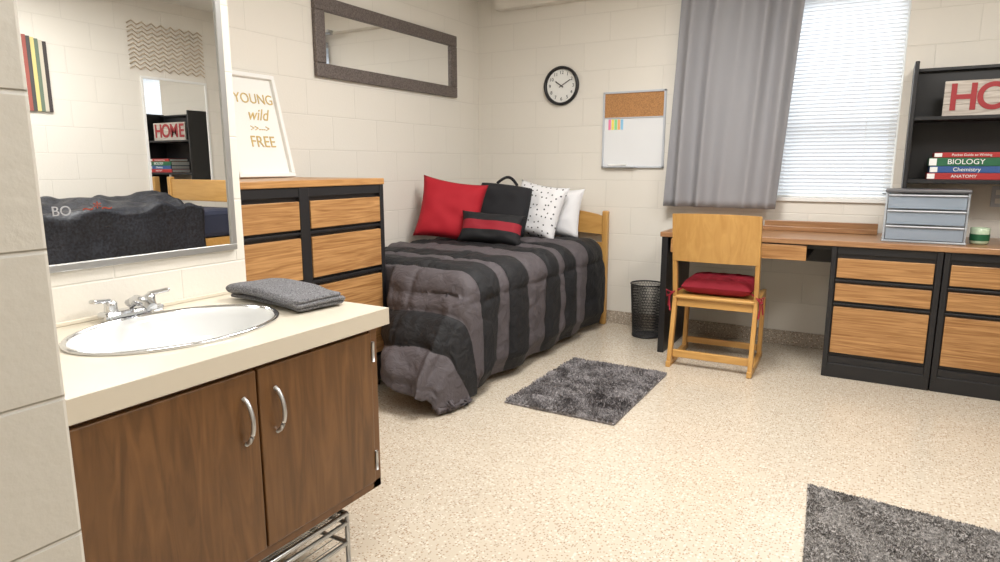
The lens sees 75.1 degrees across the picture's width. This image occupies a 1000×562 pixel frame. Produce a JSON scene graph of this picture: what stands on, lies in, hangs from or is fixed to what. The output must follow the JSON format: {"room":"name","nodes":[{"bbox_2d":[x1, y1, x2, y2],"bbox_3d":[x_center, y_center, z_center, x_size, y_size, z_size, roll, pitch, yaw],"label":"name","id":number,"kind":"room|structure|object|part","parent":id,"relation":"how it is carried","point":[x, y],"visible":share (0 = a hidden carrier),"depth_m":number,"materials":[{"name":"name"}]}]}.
{"room":"dorm room","nodes":[
{"label":"dorm room","id":0,"kind":"room"},
{"bbox_2d":[0,0,84,561],"bbox_3d":[-1.426,-0.147,0.312,0.900,2.620,1.740,6,12,30],"label":"wall","id":1,"kind":"structure","parent":0,"point":[40,517],"depth_m":0.85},
{"bbox_2d":[56,290,230,327],"bbox_3d":[-1.116,0.101,1.792,0.012,0.012,1.012,6,12,30],"label":"backsplash","id":2,"kind":"structure","parent":1,"relation":"attached to","point":[85,319],"depth_m":1.98,"materials":[{"name":"beige laminate"}]},
{"bbox_2d":[56,290,388,561],"bbox_3d":[-0.843,0.402,1.698,0.630,0.572,1.036,6,12,30],"label":"vanity cabinet","id":3,"kind":"object","parent":1,"relation":"attached to","point":[233,449],"visible":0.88,"depth_m":1.51,"materials":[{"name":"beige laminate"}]},
{"bbox_2d":[89,287,169,321],"bbox_3d":[-0.999,0.070,1.802,0.128,0.067,0.224,6,12,30],"label":"sink faucet","id":4,"kind":"object","parent":3,"relation":"on","point":[137,304],"visible":0.99,"depth_m":1.78,"materials":[{"name":"silver metal"}]},
{"bbox_3d":[-1.074,0.055,1.747,0.022,0.018,0.058,2,10,13],"label":"lever","id":5,"kind":"part","parent":4,"relation":"part of","materials":[{"name":"silver metal"}]},
{"bbox_3d":[-1.063,0.070,1.775,0.036,0.034,0.036,6,12,30],"label":"post","id":6,"kind":"part","parent":4,"relation":"part of","materials":[{"name":"silver metal"}]},
{"bbox_3d":[-1.034,0.087,1.825,0.048,0.026,0.170,6,12,30],"label":"plate","id":7,"kind":"part","parent":4,"relation":"part of","materials":[{"name":"silver metal"}]},
{"bbox_3d":[-0.996,0.063,1.799,0.121,0.046,0.030,6,12,30],"label":"spout","id":8,"kind":"part","parent":4,"relation":"part of","materials":[{"name":"silver metal"}]},
{"bbox_3d":[-1.008,0.053,1.869,0.036,0.034,0.036,6,12,30],"label":"post","id":9,"kind":"part","parent":4,"relation":"part of","materials":[{"name":"silver metal"}]},
{"bbox_3d":[-0.991,0.030,1.887,0.058,0.018,0.022,-9,14,-42],"label":"lever","id":10,"kind":"part","parent":4,"relation":"part of","materials":[{"name":"silver metal"}]},
{"bbox_3d":[-0.716,0.479,1.387,0.018,0.466,0.494,6,12,30],"label":"door","id":11,"kind":"part","parent":3,"relation":"part of","materials":[{"name":"brown wood"}]},
{"bbox_2d":[59,304,278,355],"bbox_3d":[-0.840,0.188,1.717,0.412,0.148,0.553,6,12,30],"label":"oval sink","id":12,"kind":"object","parent":3,"relation":"in","point":[171,329],"visible":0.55,"depth_m":1.84,"materials":[{"name":"white ceramic"}]},
{"bbox_3d":[-0.634,0.219,1.521,0.020,0.025,1.001,6,12,30],"label":"rail","id":13,"kind":"part","parent":3,"relation":"part of","materials":[{"name":"brown wood"}]},
{"bbox_2d":[57,293,387,400],"bbox_3d":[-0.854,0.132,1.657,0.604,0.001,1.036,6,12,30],"label":"countertop","id":14,"kind":"structure","parent":3,"relation":"on","point":[82,375],"depth_m":1.49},
{"bbox_3d":[-0.589,0.334,1.530,0.038,0.124,0.011,6,12,30],"label":"handle","id":15,"kind":"part","parent":3,"relation":"part of","materials":[{"name":"silver metal"}]},
{"bbox_3d":[-0.543,0.320,1.609,0.038,0.124,0.011,6,12,30],"label":"handle","id":16,"kind":"part","parent":3,"relation":"part of","materials":[{"name":"silver metal"}]},
{"bbox_2d":[226,278,344,311],"bbox_3d":[-0.665,0.035,2.023,0.381,0.052,0.194,8,13,38],"label":"hand towel","id":17,"kind":"object","parent":3,"relation":"on","point":[299,296],"visible":1,"depth_m":1.96,"materials":[{"name":"grey fabric"}]},
{"bbox_3d":[-0.632,0.695,1.605,0.024,0.028,1.001,6,12,30],"label":"rail","id":18,"kind":"part","parent":3,"relation":"part of","materials":[{"name":"brown wood"}]},
{"bbox_3d":[-0.487,0.410,1.774,0.018,0.466,0.405,6,12,30],"label":"door","id":19,"kind":"part","parent":3,"relation":"part of","materials":[{"name":"brown wood"}]},
{"bbox_2d":[50,0,245,322],"bbox_3d":[-2.044,-0.313,1.244,1.120,2.620,2.755,6,12,30],"label":"wall","id":20,"kind":"structure","parent":0,"point":[188,276],"depth_m":1.98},
{"bbox_2d":[16,0,237,272],"bbox_3d":[-1.117,-0.603,1.662,0.014,1.155,0.948,6,12,30],"label":"vanity mirror","id":21,"kind":"object","parent":20,"relation":"attached to","point":[127,99],"visible":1,"depth_m":1.82,"materials":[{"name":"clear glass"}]},
{"bbox_3d":[-1.117,-0.045,1.762,0.014,0.020,0.948,6,12,30],"label":"frame","id":22,"kind":"part","parent":21,"relation":"part of","materials":[{"name":"silver metal"}]},
{"bbox_3d":[-0.884,-0.674,2.057,0.014,1.115,0.020,6,12,30],"label":"frame","id":23,"kind":"part","parent":21,"relation":"part of","materials":[{"name":"silver metal"}]},
{"bbox_2d":[227,0,478,246],"bbox_3d":[-1.786,-0.621,2.972,0.200,2.620,6.050,6,12,30],"label":"wall","id":24,"kind":"structure","parent":0,"point":[335,128],"depth_m":4.34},
{"bbox_2d":[311,0,456,97],"bbox_3d":[-0.717,-1.552,4.437,0.030,0.460,1.480,6,12,30],"label":"wall mirror","id":25,"kind":"object","parent":24,"relation":"attached to","point":[351,43],"visible":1,"depth_m":4.30,"materials":[{"name":"clear glass"}]},
{"bbox_3d":[-0.725,-1.553,4.441,0.012,0.320,1.340,6,12,30],"label":"glass","id":26,"kind":"part","parent":25,"relation":"part of","materials":[{"name":"white mirror"}]},
{"bbox_2d":[260,322,999,561],"bbox_3d":[0.384,0.940,1.968,5.220,0.100,6.450,6,12,30],"label":"floor","id":27,"kind":"structure","parent":0,"point":[714,463],"depth_m":2.73,"materials":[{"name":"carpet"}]},
{"bbox_2d":[259,509,350,561],"bbox_3d":[-0.819,0.825,1.777,0.424,0.192,0.724,6,12,30],"label":"shoe rack","id":28,"kind":"object","parent":27,"relation":"on","point":[335,518],"visible":0.27,"depth_m":1.89,"materials":[{"name":"silver metal"}]},
{"bbox_2d":[239,177,386,383],"bbox_3d":[-1.173,0.075,3.251,0.625,1.152,1.128,6,12,30],"label":"dresser","id":29,"kind":"object","parent":27,"relation":"on","point":[328,233],"visible":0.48,"depth_m":3.13,"materials":[{"name":"black laminate"}]},
{"bbox_2d":[232,70,295,177],"bbox_3d":[-1.280,-0.817,3.411,0.160,0.544,0.365,6,12,30],"label":"print","id":30,"kind":"object","parent":29,"relation":"on","point":[263,149],"visible":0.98,"depth_m":3.44,"materials":[{"name":"white paper"}]},
{"bbox_3d":[-1.056,-0.264,2.793,0.022,0.130,0.492,6,12,30],"label":"drawer","id":31,"kind":"part","parent":29,"relation":"part of","materials":[{"name":"brown wood"}]},
{"bbox_3d":[-1.056,-0.065,2.829,0.022,0.195,0.492,6,12,30],"label":"drawer","id":32,"kind":"part","parent":29,"relation":"part of","materials":[{"name":"brown wood"}]},
{"bbox_3d":[-0.917,-0.412,3.014,0.016,0.045,1.060,6,12,30],"label":"rail","id":33,"kind":"part","parent":29,"relation":"part of","materials":[{"name":"black laminate"}]},
{"bbox_3d":[-0.917,-0.224,3.048,0.016,0.012,1.060,6,12,30],"label":"rail","id":34,"kind":"part","parent":29,"relation":"part of","materials":[{"name":"black laminate"}]},
{"bbox_3d":[-0.774,-0.349,3.270,0.022,0.130,0.492,6,12,30],"label":"drawer","id":35,"kind":"part","parent":29,"relation":"part of","materials":[{"name":"brown wood"}]},
{"bbox_3d":[-0.774,-0.149,3.305,0.022,0.195,0.492,6,12,30],"label":"drawer","id":36,"kind":"part","parent":29,"relation":"part of","materials":[{"name":"brown wood"}]},
{"bbox_3d":[-0.917,0.011,3.090,0.016,0.015,1.060,6,12,30],"label":"rail","id":37,"kind":"part","parent":29,"relation":"part of","materials":[{"name":"black laminate"}]},
{"bbox_3d":[-0.774,0.087,3.348,0.022,0.195,0.492,6,12,30],"label":"drawer","id":38,"kind":"part","parent":29,"relation":"part of","materials":[{"name":"brown wood"}]},
{"bbox_3d":[-0.917,0.550,3.186,0.016,0.140,1.060,6,12,30],"label":"rail","id":39,"kind":"part","parent":29,"relation":"part of","materials":[{"name":"black laminate"}]},
{"bbox_3d":[-0.774,0.323,3.390,0.022,0.195,0.492,6,12,30],"label":"drawer","id":40,"kind":"part","parent":29,"relation":"part of","materials":[{"name":"brown wood"}]},
{"bbox_2d":[380,210,608,414],"bbox_3d":[-0.192,0.024,4.269,1.146,0.895,2.348,6,12,30],"label":"twin bed","id":41,"kind":"object","parent":27,"relation":"on","point":[462,314],"visible":0.78,"depth_m":3.56,"materials":[{"name":"grey fabric"}]},
{"bbox_2d":[413,175,487,239],"bbox_3d":[-0.350,-0.505,4.631,0.530,0.496,0.220,0,10,3],"label":"throw pillow","id":42,"kind":"object","parent":41,"relation":"on","point":[443,202],"visible":0.84,"depth_m":4.57,"materials":[{"name":"red fabric"}]},
{"bbox_2d":[456,210,526,245],"bbox_3d":[-0.059,-0.359,4.437,0.475,0.235,0.165,2,10,13],"label":"lumbar pillow","id":43,"kind":"object","parent":41,"relation":"on","point":[477,226],"visible":1,"depth_m":4.38,"materials":[{"name":"black fabric"}]},
{"bbox_2d":[481,176,531,236],"bbox_3d":[0.016,-0.555,4.796,0.430,0.434,0.232,4,11,21],"label":"pillow","id":44,"kind":"object","parent":41,"relation":"on","point":[503,199],"visible":0.57,"depth_m":4.72,"materials":[{"name":"black fabric"}]},
{"bbox_3d":[0.059,-0.744,4.817,0.176,0.074,0.022,10,-5,19],"label":"handle","id":45,"kind":"part","parent":44,"relation":"part of","materials":[{"name":"black fabric"}]},
{"bbox_2d":[521,179,569,238],"bbox_3d":[0.278,-0.528,4.843,0.467,0.449,0.216,7,12,35],"label":"polka dot pillow","id":46,"kind":"object","parent":41,"relation":"on","point":[546,204],"visible":0.77,"depth_m":4.74,"materials":[{"name":"fabric"}]},
{"bbox_2d":[554,189,584,236],"bbox_3d":[0.421,-0.524,4.983,0.460,0.369,0.187,7,12,34],"label":"sleeping pillow","id":47,"kind":"object","parent":41,"relation":"on","point":[567,225],"visible":0.39,"depth_m":4.86,"materials":[{"name":"white fabric"}]},
{"bbox_3d":[0.359,-0.496,5.197,1.005,0.195,0.025,6,12,30],"label":"head panel","id":48,"kind":"part","parent":41,"relation":"part of","materials":[{"name":"brown wood"}]},
{"bbox_3d":[0.804,-0.099,5.005,0.045,0.880,0.045,6,12,30],"label":"head post","id":49,"kind":"part","parent":41,"relation":"part of","materials":[{"name":"brown wood"}]},
{"bbox_2d":[504,357,666,425],"bbox_3d":[0.503,0.583,3.608,0.637,0.024,0.912,6,12,30],"label":"shag rug","id":50,"kind":"object","parent":27,"relation":"on","point":[596,391],"visible":1,"depth_m":3.53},
{"bbox_2d":[630,280,659,338],"bbox_3d":[1.057,0.204,4.688,0.248,0.387,0.248,6,12,30],"label":"wastebasket","id":51,"kind":"object","parent":27,"relation":"on","point":[652,333],"visible":0.79,"depth_m":4.63,"materials":[{"name":"black metal"}]},
{"bbox_2d":[665,213,765,378],"bbox_3d":[1.355,0.043,4.018,0.498,0.945,0.552,5,11,28],"label":"desk chair","id":52,"kind":"object","parent":27,"relation":"on","point":[703,238],"visible":0.91,"depth_m":3.82,"materials":[{"name":"brown wood"}]},
{"bbox_3d":[1.068,0.294,4.024,0.026,0.398,0.132,5,11,28],"label":"leg","id":53,"kind":"part","parent":52,"relation":"part of","materials":[{"name":"brown wood"}]},
{"bbox_3d":[1.064,-0.138,3.941,0.026,0.537,0.145,5,11,28],"label":"post","id":54,"kind":"part","parent":52,"relation":"part of","materials":[{"name":"brown wood"}]},
{"bbox_3d":[1.174,0.077,4.187,0.024,0.070,0.422,5,11,28],"label":"seat rail","id":55,"kind":"part","parent":52,"relation":"part of","materials":[{"name":"brown wood"}]},
{"bbox_3d":[1.254,0.233,4.367,0.026,0.394,0.084,5,11,28],"label":"leg","id":56,"kind":"part","parent":52,"relation":"part of","materials":[{"name":"brown wood"}]},
{"bbox_2d":[666,272,764,318],"bbox_3d":[1.373,0.068,4.058,0.567,0.203,0.454,5,11,28],"label":"seat cushion","id":57,"kind":"object","parent":52,"relation":"on","point":[713,283],"visible":0.98,"depth_m":3.94,"materials":[{"name":"red fabric"}]},
{"bbox_3d":[1.247,-0.244,3.763,0.494,0.290,0.096,5,11,28],"label":"panel","id":58,"kind":"part","parent":52,"relation":"part of","materials":[{"name":"brown wood"}]},
{"bbox_3d":[1.382,0.080,4.077,0.460,0.022,0.435,5,11,28],"label":"seat","id":59,"kind":"part","parent":52,"relation":"part of","materials":[{"name":"brown wood"}]},
{"bbox_3d":[1.482,0.333,3.806,0.026,0.398,0.132,5,11,28],"label":"leg","id":60,"kind":"part","parent":52,"relation":"part of","materials":[{"name":"brown wood"}]},
{"bbox_3d":[1.478,-0.099,3.722,0.026,0.537,0.145,5,11,28],"label":"post","id":61,"kind":"part","parent":52,"relation":"part of","materials":[{"name":"brown wood"}]},
{"bbox_3d":[1.588,0.116,3.969,0.024,0.070,0.422,5,11,28],"label":"seat rail","id":62,"kind":"part","parent":52,"relation":"part of","materials":[{"name":"brown wood"}]},
{"bbox_3d":[1.669,0.272,4.149,0.026,0.394,0.084,5,11,28],"label":"leg","id":63,"kind":"part","parent":52,"relation":"part of","materials":[{"name":"brown wood"}]},
{"bbox_2d":[657,228,999,400],"bbox_3d":[2.137,0.128,3.959,2.205,0.800,0.618,6,12,30],"label":"desk","id":64,"kind":"object","parent":27,"relation":"on","point":[922,316],"visible":0.89,"depth_m":3.58,"materials":[{"name":"brown wood"}]},
{"bbox_3d":[1.207,0.050,4.489,0.040,0.768,0.588,6,12,30],"label":"leg panel","id":65,"kind":"part","parent":64,"relation":"part of","materials":[{"name":"black laminate"}]},
{"bbox_3d":[1.436,-0.195,3.966,0.790,0.088,0.016,6,12,30],"label":"pencil drawer","id":66,"kind":"part","parent":64,"relation":"part of","materials":[{"name":"brown wood"}]},
{"bbox_3d":[1.566,-0.235,4.185,0.790,0.085,0.498,6,12,30],"label":"pencil drawer","id":67,"kind":"part","parent":64,"relation":"part of","materials":[{"name":"black laminate"}]},
{"bbox_3d":[1.764,-0.242,4.418,0.940,0.168,0.020,6,12,30],"label":"rail","id":68,"kind":"part","parent":64,"relation":"part of","materials":[{"name":"black metal"}]},
{"bbox_2d":[763,219,877,234],"bbox_3d":[2.041,-0.347,4.166,0.660,0.061,0.097,6,12,30],"label":"rail","id":69,"kind":"object","parent":64,"relation":"on","point":[783,225],"visible":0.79,"depth_m":4.15,"materials":[{"name":"brown wood"}]},
{"bbox_3d":[2.125,0.475,3.693,0.474,0.040,0.012,6,12,30],"label":"rail","id":70,"kind":"part","parent":64,"relation":"part of","materials":[{"name":"black laminate"}]},
{"bbox_3d":[2.125,0.150,3.635,0.474,0.010,0.012,6,12,30],"label":"rail","id":71,"kind":"part","parent":64,"relation":"part of","materials":[{"name":"black laminate"}]},
{"bbox_3d":[2.125,0.016,3.611,0.474,0.012,0.012,6,12,30],"label":"rail","id":72,"kind":"part","parent":64,"relation":"part of","materials":[{"name":"black laminate"}]},
{"bbox_3d":[2.125,-0.157,3.580,0.474,0.043,0.012,6,12,30],"label":"rail","id":73,"kind":"part","parent":64,"relation":"part of","materials":[{"name":"black laminate"}]},
{"bbox_2d":[881,188,972,244],"bbox_3d":[2.351,-0.363,3.602,0.392,0.290,0.225,6,12,30],"label":"plastic drawer unit","id":74,"kind":"object","parent":64,"relation":"on","point":[911,215],"visible":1,"depth_m":3.62,"materials":[{"name":"grey plastic"}]},
{"bbox_2d":[901,61,999,187],"bbox_3d":[2.777,-0.719,3.607,0.900,0.989,0.310,6,12,30],"label":"hutch","id":75,"kind":"object","parent":64,"relation":"on","point":[929,132],"depth_m":3.79,"materials":[{"name":"black wood"}]},
{"bbox_2d":[925,152,999,179],"bbox_3d":[2.647,-0.648,3.666,0.402,0.149,0.223,6,12,30],"label":"stack","id":76,"kind":"object","parent":75,"relation":"on","point":[944,165],"visible":1,"depth_m":3.59,"materials":[{"name":"red"}]},
{"bbox_2d":[942,79,999,115],"bbox_3d":[2.730,-0.995,3.507,0.560,0.191,0.024,6,12,30],"label":"home sign","id":77,"kind":"object","parent":75,"relation":"on","point":[965,97],"visible":0.97,"depth_m":3.57,"materials":[{"name":"white wood"}]},
{"bbox_3d":[2.588,0.522,3.428,0.474,0.040,0.012,6,12,30],"label":"rail","id":78,"kind":"part","parent":64,"relation":"part of","materials":[{"name":"black laminate"}]},
{"bbox_3d":[2.588,0.197,3.370,0.474,0.010,0.012,6,12,30],"label":"rail","id":79,"kind":"part","parent":64,"relation":"part of","materials":[{"name":"black laminate"}]},
{"bbox_3d":[2.588,0.063,3.346,0.474,0.012,0.012,6,12,30],"label":"rail","id":80,"kind":"part","parent":64,"relation":"part of","materials":[{"name":"black laminate"}]},
{"bbox_3d":[2.588,-0.110,3.315,0.474,0.043,0.012,6,12,30],"label":"rail","id":81,"kind":"part","parent":64,"relation":"part of","materials":[{"name":"black laminate"}]},
{"bbox_2d":[969,227,990,244],"bbox_3d":[2.586,-0.243,3.505,0.091,0.088,0.091,6,12,30],"label":"jar candle","id":82,"kind":"object","parent":64,"relation":"on","point":[978,235],"visible":1,"depth_m":3.47,"materials":[{"name":"green wax"}]},
{"bbox_2d":[802,483,999,561],"bbox_3d":[1.233,0.895,1.877,0.673,0.016,1.107,5,11,26],"label":"bath rug","id":83,"kind":"object","parent":27,"relation":"on","point":[839,526],"visible":1,"depth_m":2.15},
{"bbox_2d":[478,0,999,334],"bbox_3d":[1.956,-0.873,4.388,5.220,2.620,0.200,6,12,30],"label":"wall","id":84,"kind":"structure","parent":0,"point":[610,45],"depth_m":4.84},
{"bbox_2d":[495,0,585,11],"bbox_3d":[1.974,-2.036,4.000,4.610,0.195,0.090,6,12,30],"label":"trim","id":85,"kind":"structure","parent":84,"relation":"attached to","point":[500,5],"depth_m":5.01,"materials":[{"name":"white paint"}]},
{"bbox_2d":[544,66,578,104],"bbox_3d":[0.472,-1.506,5.015,0.292,0.292,0.034,6,12,30],"label":"wall clock","id":86,"kind":"object","parent":84,"relation":"attached to","point":[561,84],"visible":1,"depth_m":5.01,"materials":[{"name":"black plastic"}]},
{"bbox_2d":[601,89,666,167],"bbox_3d":[0.975,-1.113,4.780,0.475,0.555,0.045,6,12,30],"label":"bulletin board","id":87,"kind":"object","parent":84,"relation":"attached to","point":[634,122],"visible":1,"depth_m":4.78,"materials":[{"name":"white"}]},
{"bbox_2d":[604,166,635,166],"bbox_3d":[0.897,-0.854,4.861,0.245,0.008,0.025,6,12,30],"label":"tray","id":88,"kind":"object","parent":87,"relation":"on","point":[604,166],"depth_m":4.85,"materials":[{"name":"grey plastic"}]},
{"bbox_3d":[0.984,-1.290,4.763,0.455,0.180,0.012,6,12,30],"label":"cork panel","id":89,"kind":"part","parent":87,"relation":"part of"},
{"bbox_2d":[606,310,823,349],"bbox_3d":[1.902,0.384,4.518,4.820,0.100,0.014,6,12,30],"label":"baseboard","id":90,"kind":"structure","parent":84,"relation":"attached to","point":[800,339],"depth_m":4.62,"materials":[{"name":"stone"}]},
{"bbox_2d":[663,0,804,208],"bbox_3d":[1.779,-1.214,4.150,1.650,1.504,0.098,6,12,30],"label":"window curtain","id":91,"kind":"object","parent":84,"relation":"hanging from","point":[736,60],"visible":1,"depth_m":4.30,"materials":[{"name":"grey fabric"}]},
{"bbox_2d":[778,126,787,188],"bbox_3d":[1.935,-1.249,4.386,0.040,1.360,0.040,6,12,30],"label":"window blind","id":92,"kind":"object","parent":84,"relation":"attached to","point":[787,126],"visible":0.02,"depth_m":4.45,"materials":[{"name":"white plastic"}]},
{"bbox_2d":[776,196,885,202],"bbox_3d":[1.889,-0.562,4.424,1.325,0.025,0.140,6,12,30],"label":"sill","id":93,"kind":"structure","parent":84,"relation":"attached to","point":[779,198],"depth_m":4.20,"materials":[{"name":"white plastic"}]},
{"bbox_2d":[778,191,883,193],"bbox_3d":[1.937,-0.604,4.500,1.325,0.050,0.050,6,12,30],"label":"frame","id":94,"kind":"object","parent":84,"relation":"attached to","point":[778,191],"visible":0.02,"depth_m":4.31,"materials":[{"name":"white plastic"}]},
{"bbox_2d":[789,108,882,115],"bbox_3d":[1.937,-1.140,4.404,1.325,0.040,0.040,6,12,30],"label":"meeting rail","id":95,"kind":"object","parent":84,"relation":"attached to","point":[865,108],"visible":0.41,"depth_m":4.22,"materials":[{"name":"white plastic"}]},
{"bbox_2d":[777,0,909,198],"bbox_3d":[1.895,-1.241,4.312,1.305,1.349,0.040,6,12,30],"label":"window blind","id":96,"kind":"object","parent":84,"relation":"attached to","point":[886,111],"visible":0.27,"depth_m":4.14,"materials":[{"name":"white plastic"}]},
{"bbox_2d":[883,0,911,193],"bbox_3d":[2.488,-1.192,4.069,0.050,1.360,0.050,6,12,30],"label":"frame","id":97,"kind":"object","parent":84,"relation":"attached to","point":[909,4],"visible":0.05,"depth_m":4.06,"materials":[{"name":"white plastic"}]},
{"bbox_2d":[990,186,999,206],"bbox_3d":[2.899,-0.490,3.776,0.075,0.120,0.008,6,12,30],"label":"wall outlet","id":98,"kind":"object","parent":84,"relation":"attached to","point":[995,195],"visible":1,"depth_m":3.78,"materials":[{"name":"grey plastic"}]}
]}

